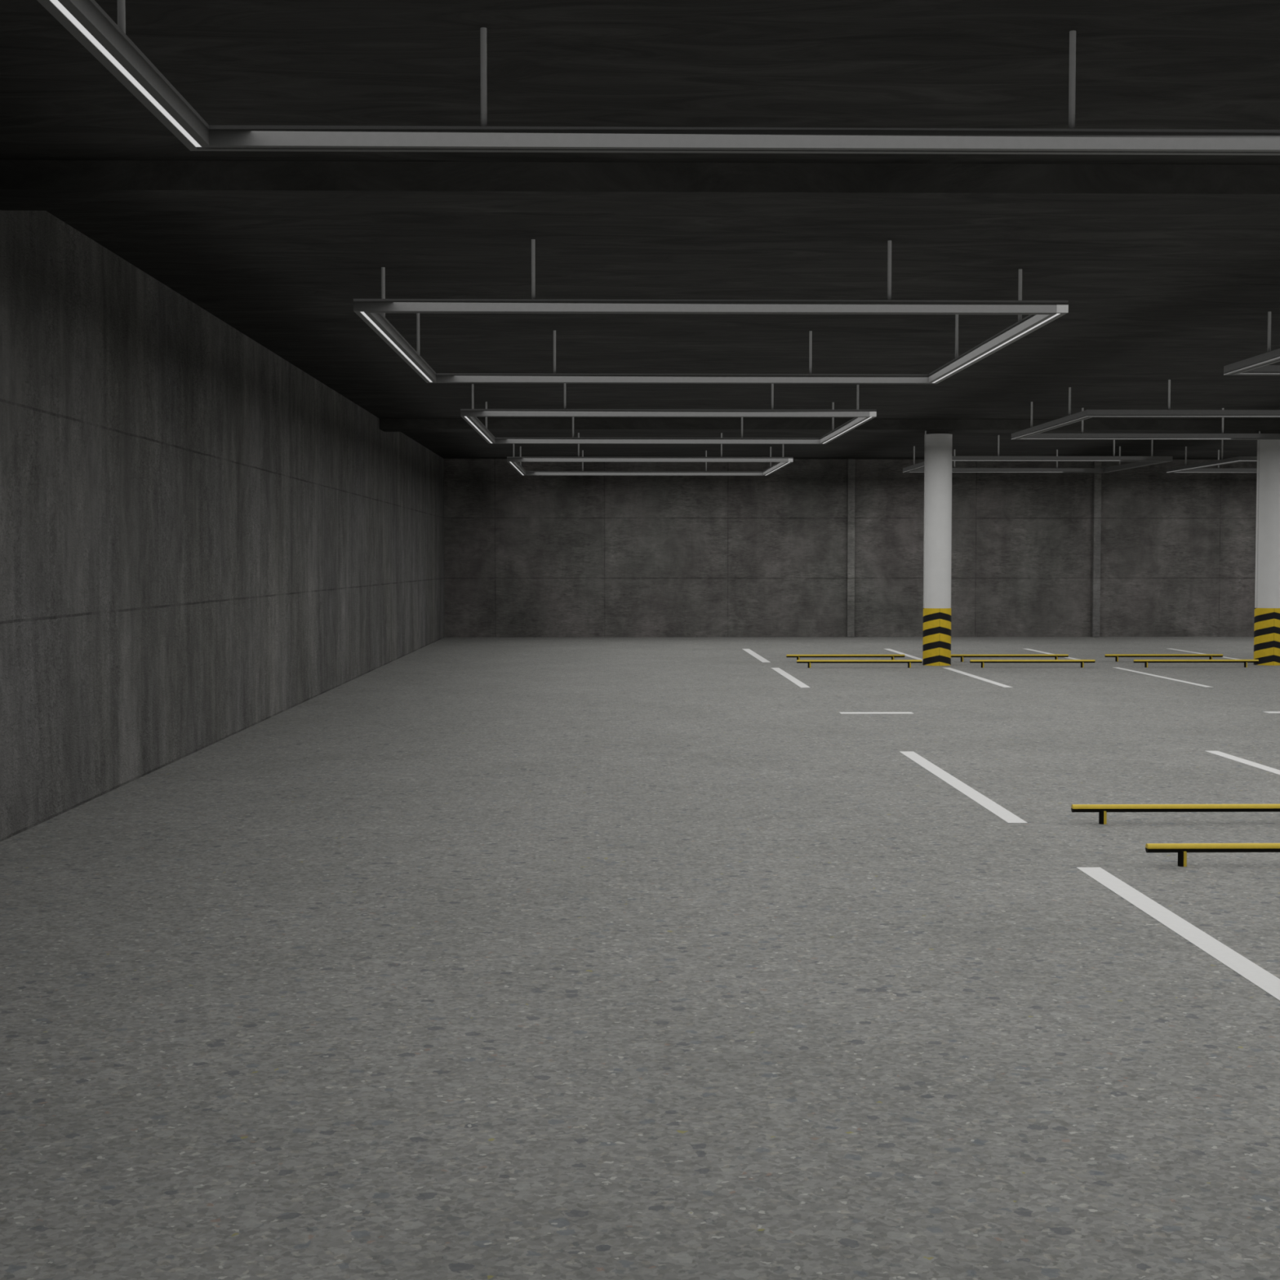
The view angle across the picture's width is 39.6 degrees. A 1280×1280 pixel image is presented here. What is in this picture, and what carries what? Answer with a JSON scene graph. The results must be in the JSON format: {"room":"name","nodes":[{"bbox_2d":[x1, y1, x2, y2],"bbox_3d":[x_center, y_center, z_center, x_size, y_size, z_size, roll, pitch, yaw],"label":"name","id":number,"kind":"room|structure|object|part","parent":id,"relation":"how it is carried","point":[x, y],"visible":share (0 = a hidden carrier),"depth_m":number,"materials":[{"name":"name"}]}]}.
{"room":"parking garage","nodes":[
{"label":"parking garage","id":0,"kind":"room"},
{"bbox_2d":[0,209,444,841],"bbox_3d":[-3.748,-0.976,15.909,0.200,3.650,41.000,0,3,-1],"label":"wall","id":1,"kind":"structure","parent":0,"point":[204,540],"depth_m":13.41,"materials":[{"name":"concrete"}]},
{"bbox_2d":[0,160,1279,214],"bbox_3d":[7.894,-2.456,9.780,22.870,0.153,0.560,0,3,-1],"label":"beam","id":2,"kind":"structure","parent":1,"relation":"attached to","point":[24,184],"depth_m":9.40,"materials":[{"name":"concrete"}]},
{"bbox_2d":[379,418,1279,432],"bbox_3d":[7.601,-3.196,26.582,22.870,0.153,0.560,0,3,-1],"label":"beam","id":3,"kind":"structure","parent":1,"relation":"attached to","point":[771,425],"depth_m":26.23,"materials":[{"name":"concrete"}]},
{"bbox_2d":[0,636,1279,1279],"bbox_3d":[7.785,0.938,16.195,23.270,0.200,41.400,0,3,-1],"label":"floor","id":4,"kind":"structure","parent":0,"point":[458,958],"depth_m":6.53,"materials":[{"name":"grey concrete"}]},
{"bbox_2d":[742,648,769,662],"bbox_3d":[1.914,0.251,29.492,0.126,0.002,4.210,0,3,-1],"label":"parking line","id":5,"kind":"object","parent":4,"relation":"on","point":[760,658],"visible":1,"depth_m":29.22,"materials":[{"name":"white paint"}]},
{"bbox_2d":[771,667,809,687],"bbox_3d":[2.005,0.496,23.929,0.118,0.002,4.090,0,3,-1],"label":"parking line","id":6,"kind":"object","parent":4,"relation":"on","point":[799,683],"visible":1,"depth_m":23.68,"materials":[{"name":"white paint"}]},
{"bbox_2d":[786,654,904,659],"bbox_3d":[3.182,0.281,27.519,1.832,0.116,0.047,0,3,-1],"label":"bar","id":7,"kind":"object","parent":4,"relation":"on","point":[797,656],"visible":0.87,"depth_m":27.50,"materials":[{"name":"yellow metal"}]},
{"bbox_2d":[796,659,922,667],"bbox_3d":[3.209,0.348,26.000,1.832,0.116,0.047,0,3,-1],"label":"bar","id":8,"kind":"object","parent":4,"relation":"on","point":[809,661],"visible":1,"depth_m":25.98,"materials":[{"name":"yellow metal"}]},
{"bbox_2d":[839,711,912,714],"bbox_3d":[2.422,0.748,18.215,0.744,0.002,0.180,0,3,-1],"label":"parking line","id":9,"kind":"object","parent":4,"relation":"on","point":[841,713],"visible":1,"depth_m":18.19,"materials":[{"name":"white paint"}]},
{"bbox_2d":[884,648,922,660],"bbox_3d":[4.425,0.249,29.536,0.107,0.002,4.210,0,3,-1],"label":"parking line","id":10,"kind":"object","parent":4,"relation":"on","point":[891,650],"visible":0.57,"depth_m":29.74,"materials":[{"name":"white paint"}]},
{"bbox_2d":[922,430,952,666],"bbox_3d":[4.454,-1.371,26.607,0.418,3.497,0.418,0,3,-1],"label":"pillar","id":11,"kind":"structure","parent":4,"relation":"on","point":[936,637],"depth_m":26.45,"materials":[{"name":"white paint"}]},
{"bbox_2d":[899,751,1026,822],"bbox_3d":[2.208,0.998,12.531,0.116,0.002,3.970,0,3,-1],"label":"parking line","id":12,"kind":"object","parent":4,"relation":"on","point":[1002,813],"visible":1,"depth_m":12.07,"materials":[{"name":"white paint"}]},
{"bbox_2d":[943,667,1012,687],"bbox_3d":[4.512,0.494,23.972,0.106,0.002,4.090,0,3,-1],"label":"parking line","id":13,"kind":"object","parent":4,"relation":"on","point":[948,668],"visible":1,"depth_m":23.68,"materials":[{"name":"white paint"}]},
{"bbox_2d":[951,653,1068,662],"bbox_3d":[5.725,0.279,27.563,1.832,0.116,0.047,0,3,-1],"label":"bar","id":14,"kind":"object","parent":4,"relation":"on","point":[1055,655],"visible":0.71,"depth_m":27.55,"materials":[{"name":"yellow metal"}]},
{"bbox_2d":[969,659,1095,667],"bbox_3d":[5.749,0.346,26.045,1.832,0.116,0.047,0,3,-1],"label":"bar","id":15,"kind":"object","parent":4,"relation":"on","point":[982,661],"visible":1,"depth_m":26.02,"materials":[{"name":"yellow metal"}]},
{"bbox_2d":[1025,648,1079,659],"bbox_3d":[6.903,0.247,29.579,0.105,0.002,4.210,0,3,-1],"label":"parking line","id":16,"kind":"object","parent":4,"relation":"on","point":[1025,649],"visible":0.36,"depth_m":30.28,"materials":[{"name":"white paint"}]},
{"bbox_2d":[1104,653,1222,662],"bbox_3d":[8.134,0.277,27.605,1.832,0.116,0.047,0,3,-1],"label":"bar","id":17,"kind":"object","parent":4,"relation":"on","point":[1116,655],"visible":0.92,"depth_m":27.59,"materials":[{"name":"yellow metal"}]},
{"bbox_2d":[1115,667,1213,687],"bbox_3d":[7.007,0.492,24.016,0.092,0.002,4.090,0,3,-1],"label":"parking line","id":18,"kind":"object","parent":4,"relation":"on","point":[1181,681],"visible":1,"depth_m":23.68,"materials":[{"name":"white paint"}]},
{"bbox_2d":[1071,804,1279,824],"bbox_3d":[3.472,1.030,10.533,1.832,0.116,0.047,0,3,-1],"label":"bar","id":19,"kind":"object","parent":4,"relation":"on","point":[1102,809],"visible":1,"depth_m":10.51,"materials":[{"name":"yellow metal"}]},
{"bbox_3d":[2.739,1.049,10.521,0.045,0.078,0.045,0,3,-1],"label":"leg","id":20,"kind":"part","parent":19,"relation":"part of","materials":[{"name":"yellow metal"}]},
{"bbox_2d":[1076,866,1279,1000],"bbox_3d":[2.306,1.241,7.028,0.121,0.002,3.970,0,3,-1],"label":"parking line","id":21,"kind":"object","parent":4,"relation":"on","point":[1252,972],"visible":1,"depth_m":7.39,"materials":[{"name":"white paint"}]},
{"bbox_2d":[1133,659,1258,667],"bbox_3d":[8.159,0.344,26.087,1.832,0.116,0.047,0,3,-1],"label":"bar","id":22,"kind":"object","parent":4,"relation":"on","point":[1145,661],"visible":1,"depth_m":26.07,"materials":[{"name":"yellow metal"}]},
{"bbox_2d":[1165,648,1240,659],"bbox_3d":[9.470,0.245,29.624,0.090,0.002,4.210,0,3,-1],"label":"parking line","id":23,"kind":"object","parent":4,"relation":"on","point":[1166,648],"visible":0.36,"depth_m":30.28,"materials":[{"name":"white paint"}]},
{"bbox_2d":[1145,843,1279,866],"bbox_3d":[3.497,1.094,9.074,1.832,0.116,0.047,0,3,-1],"label":"bar","id":24,"kind":"object","parent":4,"relation":"on","point":[1182,849],"visible":1,"depth_m":9.04,"materials":[{"name":"yellow metal"}]},
{"bbox_3d":[2.764,1.113,9.062,0.045,0.078,0.045,0,3,-1],"label":"leg","id":25,"kind":"part","parent":24,"relation":"part of","materials":[{"name":"yellow metal"}]},
{"bbox_2d":[1205,751,1279,774],"bbox_3d":[4.711,0.996,12.575,0.106,0.002,3.970,0,3,-1],"label":"parking line","id":26,"kind":"object","parent":4,"relation":"on","point":[1216,753],"visible":1,"depth_m":13.74,"materials":[{"name":"white paint"}]},
{"bbox_2d":[1253,431,1279,665],"bbox_3d":[9.460,-1.375,26.694,0.418,3.497,0.418,0,3,-1],"label":"pillar","id":27,"kind":"structure","parent":4,"relation":"on","point":[1267,588],"depth_m":26.54,"materials":[{"name":"concrete"}]},
{"bbox_2d":[1264,711,1279,713],"bbox_3d":[6.810,0.745,18.292,0.745,0.002,0.180,0,3,-1],"label":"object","id":28,"kind":"object","parent":4,"relation":"on","point":[1264,712],"visible":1,"depth_m":18.29,"materials":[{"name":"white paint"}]},
{"bbox_2d":[0,0,1279,459],"bbox_3d":[7.785,-2.908,16.026,23.270,0.200,41.400,0,3,-1],"label":"ceiling","id":29,"kind":"structure","parent":0,"point":[1153,300],"depth_m":11.12,"materials":[{"name":"concrete"}]},
{"bbox_2d":[506,432,792,475],"bbox_3d":[0.126,-3.245,31.303,4.665,0.472,4.668,0,3,-1],"label":"light","id":30,"kind":"object","parent":29,"relation":"hanging from","point":[513,461],"visible":0.97,"depth_m":29.68,"materials":[{"name":"grey metal"}]},
{"bbox_3d":[-2.139,-3.231,30.098,0.024,0.393,0.026,0,3,-1],"label":"hanging rod","id":31,"kind":"part","parent":30,"relation":"part of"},
{"bbox_3d":[-1.001,-3.183,29.000,0.024,0.393,0.026,0,3,-1],"label":"hanging rod","id":32,"kind":"part","parent":30,"relation":"part of","materials":[{"name":"grey metal"}]},
{"bbox_3d":[-1.080,-3.384,33.565,0.024,0.393,0.026,0,3,-1],"label":"hanging rod","id":33,"kind":"part","parent":30,"relation":"part of","materials":[{"name":"grey metal"}]},
{"bbox_3d":[1.252,-3.386,33.605,0.024,0.393,0.026,0,3,-1],"label":"hanging rod","id":34,"kind":"part","parent":30,"relation":"part of","materials":[{"name":"grey metal"}]},
{"bbox_3d":[1.332,-3.185,29.041,0.024,0.393,0.026,0,3,-1],"label":"hanging rod","id":35,"kind":"part","parent":30,"relation":"part of","materials":[{"name":"grey metal"}]},
{"bbox_3d":[2.390,-3.337,32.508,0.024,0.393,0.026,0,3,-1],"label":"hanging rod","id":36,"kind":"part","parent":30,"relation":"part of","materials":[{"name":"grey metal"}]},
{"bbox_2d":[36,0,1279,155],"bbox_3d":[0.589,-2.075,4.753,4.665,0.472,4.668,0,3,-1],"label":"light","id":37,"kind":"object","parent":29,"relation":"hanging from","point":[86,20],"visible":1,"depth_m":6.99,"materials":[{"name":"grey metal"}]},
{"bbox_3d":[-1.716,-2.164,5.878,0.024,0.393,0.026,0,3,-1],"label":"hanging rod","id":38,"kind":"part","parent":37,"relation":"part of","materials":[{"name":"grey metal"}]},
{"bbox_3d":[-0.617,-2.214,7.015,0.024,0.393,0.026,0,3,-1],"label":"hanging rod","id":39,"kind":"part","parent":37,"relation":"part of","materials":[{"name":"grey metal"}]},
{"bbox_3d":[1.715,-2.216,7.055,0.024,0.393,0.026,0,3,-1],"label":"hanging rod","id":40,"kind":"part","parent":37,"relation":"part of","materials":[{"name":"grey metal"}]},
{"bbox_2d":[460,382,876,444],"bbox_3d":[0.284,-2.846,22.253,4.665,0.472,4.668,0,3,-1],"label":"light","id":41,"kind":"object","parent":29,"relation":"hanging from","point":[469,415],"visible":0.91,"depth_m":19.98,"materials":[{"name":"grey metal"}]},
{"bbox_3d":[-1.981,-2.833,21.048,0.024,0.393,0.026,0,3,-1],"label":"hanging rod","id":42,"kind":"part","parent":41,"relation":"part of","materials":[{"name":"grey metal"}]},
{"bbox_3d":[-2.021,-2.935,23.378,0.024,0.393,0.026,0,3,-1],"label":"hanging rod","id":43,"kind":"part","parent":41,"relation":"part of","materials":[{"name":"grey metal"}]},
{"bbox_3d":[-0.843,-2.784,19.950,0.024,0.393,0.026,0,3,-1],"label":"hanging rod","id":44,"kind":"part","parent":41,"relation":"part of","materials":[{"name":"grey metal"}]},
{"bbox_3d":[-0.922,-2.985,24.515,0.024,0.393,0.026,0,3,-1],"label":"hanging rod","id":45,"kind":"part","parent":41,"relation":"part of","materials":[{"name":"grey metal"}]},
{"bbox_3d":[1.410,-2.987,24.556,0.024,0.393,0.026,0,3,-1],"label":"hanging rod","id":46,"kind":"part","parent":41,"relation":"part of","materials":[{"name":"grey metal"}]},
{"bbox_3d":[1.490,-2.786,19.991,0.024,0.393,0.026,0,3,-1],"label":"hanging rod","id":47,"kind":"part","parent":41,"relation":"part of","materials":[{"name":"grey metal"}]},
{"bbox_3d":[2.548,-2.939,23.458,0.024,0.393,0.026,0,3,-1],"label":"hanging rod","id":48,"kind":"part","parent":41,"relation":"part of","materials":[{"name":"grey metal"}]},
{"bbox_3d":[2.589,-2.836,21.128,0.024,0.393,0.026,0,3,-1],"label":"hanging rod","id":49,"kind":"part","parent":41,"relation":"part of","materials":[{"name":"grey metal"}]},
{"bbox_2d":[353,239,1068,383],"bbox_3d":[0.429,-2.479,13.912,4.665,0.472,4.668,0,3,-1],"label":"light","id":50,"kind":"object","parent":29,"relation":"hanging from","point":[372,312],"visible":1,"depth_m":11.65,"materials":[{"name":"grey metal"}]},
{"bbox_3d":[-1.835,-2.465,12.707,0.024,0.393,0.026,0,3,-1],"label":"hanging rod","id":51,"kind":"part","parent":50,"relation":"part of","materials":[{"name":"grey metal"}]},
{"bbox_3d":[-1.876,-2.568,15.037,0.024,0.393,0.026,0,3,-1],"label":"hanging rod","id":52,"kind":"part","parent":50,"relation":"part of","materials":[{"name":"grey metal"}]},
{"bbox_3d":[-0.697,-2.417,11.610,0.024,0.393,0.026,0,3,-1],"label":"hanging rod","id":53,"kind":"part","parent":50,"relation":"part of","materials":[{"name":"grey metal"}]},
{"bbox_3d":[-0.777,-2.618,16.174,0.024,0.393,0.026,0,3,-1],"label":"hanging rod","id":54,"kind":"part","parent":50,"relation":"part of","materials":[{"name":"grey metal"}]},
{"bbox_3d":[1.556,-2.620,16.215,0.024,0.393,0.026,0,3,-1],"label":"hanging rod","id":55,"kind":"part","parent":50,"relation":"part of","materials":[{"name":"grey metal"}]},
{"bbox_3d":[1.635,-2.418,11.650,0.024,0.393,0.026,0,3,-1],"label":"hanging rod","id":56,"kind":"part","parent":50,"relation":"part of","materials":[{"name":"grey metal"}]},
{"bbox_3d":[2.694,-2.571,15.117,0.024,0.393,0.026,0,3,-1],"label":"hanging rod","id":57,"kind":"part","parent":50,"relation":"part of","materials":[{"name":"grey metal"}]},
{"bbox_3d":[2.734,-2.469,12.787,0.024,0.393,0.026,0,3,-1],"label":"hanging rod","id":58,"kind":"part","parent":50,"relation":"part of","materials":[{"name":"grey metal"}]},
{"bbox_2d":[902,435,1172,472],"bbox_3d":[6.891,-3.272,31.441,3.860,0.429,3.860,0,3,-1],"label":"light","id":59,"kind":"object","parent":29,"relation":"hanging from","point":[1143,460],"visible":0.77,"depth_m":30.51,"materials":[{"name":"grey metal"}]},
{"bbox_3d":[4.992,-3.353,32.371,0.024,0.350,0.026,0,3,-1],"label":"hanging rod","id":60,"kind":"part","parent":59,"relation":"part of","materials":[{"name":"grey metal"}]},
{"bbox_3d":[5.959,-3.228,29.543,0.024,0.350,0.026,0,3,-1],"label":"hanging rod","id":61,"kind":"part","parent":59,"relation":"part of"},
{"bbox_3d":[7.823,-3.395,33.337,0.024,0.350,0.026,0,3,-1],"label":"hanging rod","id":62,"kind":"part","parent":59,"relation":"part of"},
{"bbox_3d":[7.888,-3.230,29.576,0.024,0.350,0.026,0,3,-1],"label":"hanging rod","id":63,"kind":"part","parent":59,"relation":"part of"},
{"bbox_3d":[8.756,-3.356,32.436,0.024,0.350,0.026,0,3,-1],"label":"hanging rod","id":64,"kind":"part","parent":59,"relation":"part of","materials":[{"name":"grey metal"}]},
{"bbox_3d":[8.790,-3.271,30.509,0.024,0.350,0.026,0,3,-1],"label":"hanging rod","id":65,"kind":"part","parent":59,"relation":"part of","materials":[{"name":"grey metal"}]},
{"bbox_2d":[1011,379,1279,439],"bbox_3d":[7.048,-2.876,22.442,3.860,0.429,3.860,0,3,-1],"label":"light","id":66,"kind":"object","parent":29,"relation":"hanging from","point":[1032,433],"visible":1,"depth_m":23.05,"materials":[{"name":"grey metal"}]},
{"bbox_3d":[5.149,-2.956,23.371,0.024,0.350,0.026,0,3,-1],"label":"hanging rod","id":67,"kind":"part","parent":66,"relation":"part of","materials":[{"name":"grey metal"}]},
{"bbox_3d":[5.183,-2.871,21.443,0.024,0.350,0.026,0,3,-1],"label":"hanging rod","id":68,"kind":"part","parent":66,"relation":"part of","materials":[{"name":"grey metal"}]},
{"bbox_3d":[6.050,-2.997,24.303,0.024,0.350,0.026,0,3,-1],"label":"hanging rod","id":69,"kind":"part","parent":66,"relation":"part of","materials":[{"name":"grey metal"}]},
{"bbox_3d":[6.116,-2.832,20.543,0.024,0.350,0.026,0,3,-1],"label":"hanging rod","id":70,"kind":"part","parent":66,"relation":"part of","materials":[{"name":"grey metal"}]},
{"bbox_3d":[7.980,-2.999,24.337,0.024,0.350,0.026,0,3,-1],"label":"hanging rod","id":71,"kind":"part","parent":66,"relation":"part of","materials":[{"name":"grey metal"}]},
{"bbox_2d":[1166,440,1257,472],"bbox_3d":[11.865,-3.276,31.528,3.860,0.429,3.860,0,3,-1],"label":"light","id":72,"kind":"object","parent":29,"relation":"hanging from","point":[1195,468],"visible":0.85,"depth_m":32.44,"materials":[{"name":"grey metal"}]},
{"bbox_3d":[9.966,-3.357,32.458,0.024,0.350,0.026,0,3,-1],"label":"hanging rod","id":73,"kind":"part","parent":72,"relation":"part of","materials":[{"name":"grey metal"}]},
{"bbox_3d":[10.867,-3.398,33.390,0.024,0.350,0.026,0,3,-1],"label":"hanging rod","id":74,"kind":"part","parent":72,"relation":"part of","materials":[{"name":"grey metal"}]},
{"bbox_3d":[10.000,-3.272,30.530,0.024,0.350,0.026,0,3,-1],"label":"hanging rod","id":75,"kind":"part","parent":72,"relation":"part of","materials":[{"name":"grey metal"}]},
{"bbox_2d":[1223,311,1279,375],"bbox_3d":[7.195,-2.505,14.031,3.860,0.429,3.860,0,3,-1],"label":"light","id":76,"kind":"object","parent":29,"relation":"hanging from","point":[1259,365],"visible":1,"depth_m":15.41,"materials":[{"name":"grey metal"}]},
{"bbox_3d":[5.296,-2.586,14.960,0.024,0.350,0.026,0,3,-1],"label":"hanging rod","id":77,"kind":"part","parent":76,"relation":"part of","materials":[{"name":"grey metal"}]},
{"bbox_2d":[444,458,1257,637],"bbox_3d":[7.426,-1.891,36.687,23.270,3.650,0.200,0,3,-1],"label":"wall","id":78,"kind":"structure","parent":0,"point":[526,556],"depth_m":36.53,"materials":[{"name":"concrete"}]},
{"bbox_2d":[846,458,855,637],"bbox_3d":[4.329,-1.882,36.483,0.150,3.650,0.100,0,3,-1],"label":"trim","id":79,"kind":"structure","parent":78,"relation":"attached to","point":[851,462],"depth_m":36.44,"materials":[{"name":"concrete"}]},
{"bbox_2d":[1091,461,1102,636],"bbox_3d":[9.393,-1.886,36.572,0.150,3.650,0.100,0,3,-1],"label":"trim","id":80,"kind":"structure","parent":78,"relation":"attached to","point":[1096,533],"depth_m":36.53,"materials":[{"name":"concrete"}]}
]}

